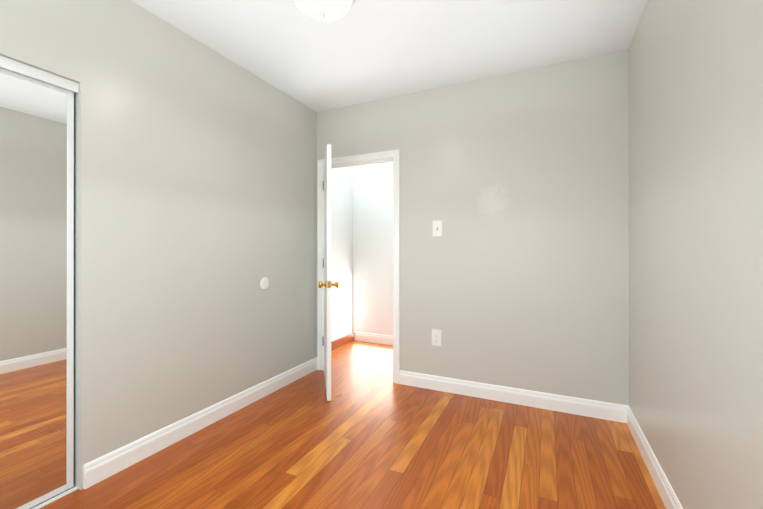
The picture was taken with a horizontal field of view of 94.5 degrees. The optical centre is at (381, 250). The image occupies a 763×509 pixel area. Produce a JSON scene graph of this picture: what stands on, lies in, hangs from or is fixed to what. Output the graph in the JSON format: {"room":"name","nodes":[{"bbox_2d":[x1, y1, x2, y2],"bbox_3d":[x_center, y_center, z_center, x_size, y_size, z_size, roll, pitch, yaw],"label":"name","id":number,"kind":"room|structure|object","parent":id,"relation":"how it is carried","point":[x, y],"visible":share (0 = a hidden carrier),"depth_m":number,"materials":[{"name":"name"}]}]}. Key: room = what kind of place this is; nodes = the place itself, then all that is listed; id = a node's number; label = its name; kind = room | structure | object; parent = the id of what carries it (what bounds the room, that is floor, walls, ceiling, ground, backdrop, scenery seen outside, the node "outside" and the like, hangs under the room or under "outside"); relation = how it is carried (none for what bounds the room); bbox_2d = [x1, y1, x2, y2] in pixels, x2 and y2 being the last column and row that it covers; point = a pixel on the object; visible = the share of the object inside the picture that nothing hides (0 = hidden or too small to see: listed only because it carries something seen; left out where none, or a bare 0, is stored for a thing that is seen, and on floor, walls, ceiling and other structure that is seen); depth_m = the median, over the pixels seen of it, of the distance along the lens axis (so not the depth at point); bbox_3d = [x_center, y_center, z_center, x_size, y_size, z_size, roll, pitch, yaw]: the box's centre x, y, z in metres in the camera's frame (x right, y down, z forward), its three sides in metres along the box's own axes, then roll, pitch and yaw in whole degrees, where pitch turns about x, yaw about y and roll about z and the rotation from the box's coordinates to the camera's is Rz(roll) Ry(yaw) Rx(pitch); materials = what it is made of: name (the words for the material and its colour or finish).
{"room":"empty bedroom","nodes":[
{"label":"empty bedroom","id":0,"kind":"room"},
{"bbox_2d":[0,0,316,489],"bbox_3d":[-1.542,-0.101,1.829,0.120,2.600,3.905,0,0,25],"label":"wall","id":1,"kind":"structure","parent":0,"point":[195,191],"depth_m":2.18,"materials":[{"name":"beige paint"}]},
{"bbox_2d":[0,68,73,508],"bbox_3d":[-1.895,0.191,1.082,0.044,1.987,1.545,0,0,25],"label":"mirrored closet doors","id":2,"kind":"structure","parent":1,"relation":"in","point":[36,281],"depth_m":1.64,"materials":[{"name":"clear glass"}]},
{"bbox_2d":[0,55,78,508],"bbox_3d":[-1.888,0.179,1.083,0.077,2.039,1.559,0,0,25],"label":"trim","id":3,"kind":"structure","parent":1,"relation":"attached to","point":[6,63],"depth_m":1.65,"materials":[{"name":"white metal"}]},
{"bbox_2d":[83,357,316,488],"bbox_3d":[-1.067,1.140,2.667,0.025,0.120,1.982,0,0,25],"label":"baseboard","id":4,"kind":"structure","parent":1,"relation":"attached to","point":[99,469],"depth_m":2.23,"materials":[{"name":"white wood"}]},
{"bbox_2d":[260,277,268,289],"bbox_3d":[-0.962,0.276,2.913,0.007,0.104,0.104,0,0,25],"label":"round cover","id":5,"kind":"object","parent":1,"relation":"attached to","point":[264,283],"visible":1,"depth_m":2.90,"materials":[{"name":"white plastic"}]},
{"bbox_2d":[331,166,354,341],"bbox_3d":[-0.665,-0.098,4.270,0.120,2.600,1.020,0,0,25],"label":"wall","id":6,"kind":"structure","parent":0,"point":[342,179],"depth_m":4.49,"materials":[{"name":"paint"}]},
{"bbox_2d":[331,333,353,350],"bbox_3d":[-0.519,1.153,4.405,0.030,0.100,0.691,0,0,25],"label":"trim","id":7,"kind":"structure","parent":6,"relation":"attached to","point":[342,341],"depth_m":4.43,"materials":[{"name":"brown wood"}]},
{"bbox_2d":[39,341,665,508],"bbox_3d":[-0.380,1.225,1.989,3.646,0.050,5.186,0,0,25],"label":"floor","id":8,"kind":"structure","parent":0,"point":[370,435],"depth_m":2.04,"materials":[{"name":"brown wood"}]},
{"bbox_2d":[355,162,392,335],"bbox_3d":[0.940,-0.098,4.170,3.111,2.600,0.120,0,0,25],"label":"wall","id":9,"kind":"structure","parent":0,"point":[362,241],"depth_m":4.59,"materials":[{"name":"paint"}]},
{"bbox_2d":[352,331,392,344],"bbox_3d":[0.718,1.142,4.197,2.445,0.120,0.015,0,0,25],"label":"baseboard","id":10,"kind":"structure","parent":9,"relation":"attached to","point":[358,336],"depth_m":4.58,"materials":[{"name":"white wood"}]},
{"bbox_2d":[131,0,647,111],"bbox_3d":[-0.380,-1.450,1.992,3.646,0.100,5.186,0,0,25],"label":"ceiling","id":11,"kind":"structure","parent":0,"point":[361,51],"depth_m":2.33,"materials":[{"name":"white paint"}]},
{"bbox_2d":[293,0,354,21],"bbox_3d":[-0.318,-1.327,1.907,0.352,0.146,0.352,0,0,25],"label":"dome light fixture","id":12,"kind":"object","parent":11,"relation":"attached to","point":[326,10],"visible":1,"depth_m":1.89,"materials":[{"name":"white glass"}]},
{"bbox_2d":[317,49,628,405],"bbox_3d":[0.446,-0.099,3.118,3.111,2.600,0.120,0,0,25],"label":"wall","id":13,"kind":"structure","parent":0,"point":[516,275],"depth_m":2.77,"materials":[{"name":"beige paint"}]},
{"bbox_2d":[318,144,338,400],"bbox_3d":[-0.486,0.177,3.155,0.167,2.030,0.768,0,0,-11],"label":"door","id":14,"kind":"structure","parent":13,"relation":"in","point":[327,284],"depth_m":2.79,"materials":[{"name":"white wood"}]},
{"bbox_2d":[317,149,399,383],"bbox_3d":[-0.210,0.147,3.426,0.887,2.108,0.155,0,0,25],"label":"door frame","id":15,"kind":"structure","parent":13,"relation":"attached to","point":[393,156],"depth_m":3.31,"materials":[{"name":"white wood"}]},
{"bbox_2d":[432,329,441,345],"bbox_3d":[0.473,0.754,3.033,0.086,0.138,0.009,0,0,25],"label":"electrical outlet plate","id":16,"kind":"object","parent":13,"relation":"attached to","point":[436,337],"visible":1,"depth_m":3.03,"materials":[{"name":"white plastic"}]},
{"bbox_2d":[433,220,441,236],"bbox_3d":[0.479,-0.186,3.028,0.086,0.138,0.016,0,0,25],"label":"switch plate","id":17,"kind":"object","parent":13,"relation":"attached to","point":[437,228],"visible":1,"depth_m":3.03,"materials":[{"name":"white plastic"}]},
{"bbox_2d":[399,370,622,422],"bbox_3d":[0.927,1.141,2.816,1.702,0.120,0.015,0,0,25],"label":"baseboard","id":18,"kind":"structure","parent":13,"relation":"attached to","point":[554,402],"depth_m":2.75,"materials":[{"name":"white wood"}]},
{"bbox_2d":[629,0,762,508],"bbox_3d":[0.944,-0.102,0.661,0.120,2.600,3.905,0,0,25],"label":"wall","id":19,"kind":"structure","parent":0,"point":[696,237],"depth_m":1.31,"materials":[{"name":"beige paint"}]},
{"bbox_2d":[623,405,682,508],"bbox_3d":[0.908,1.138,0.743,0.015,0.120,3.785,0,0,25],"label":"baseboard","id":20,"kind":"structure","parent":19,"relation":"attached to","point":[667,494],"depth_m":1.86,"materials":[{"name":"white wood"}]}
]}

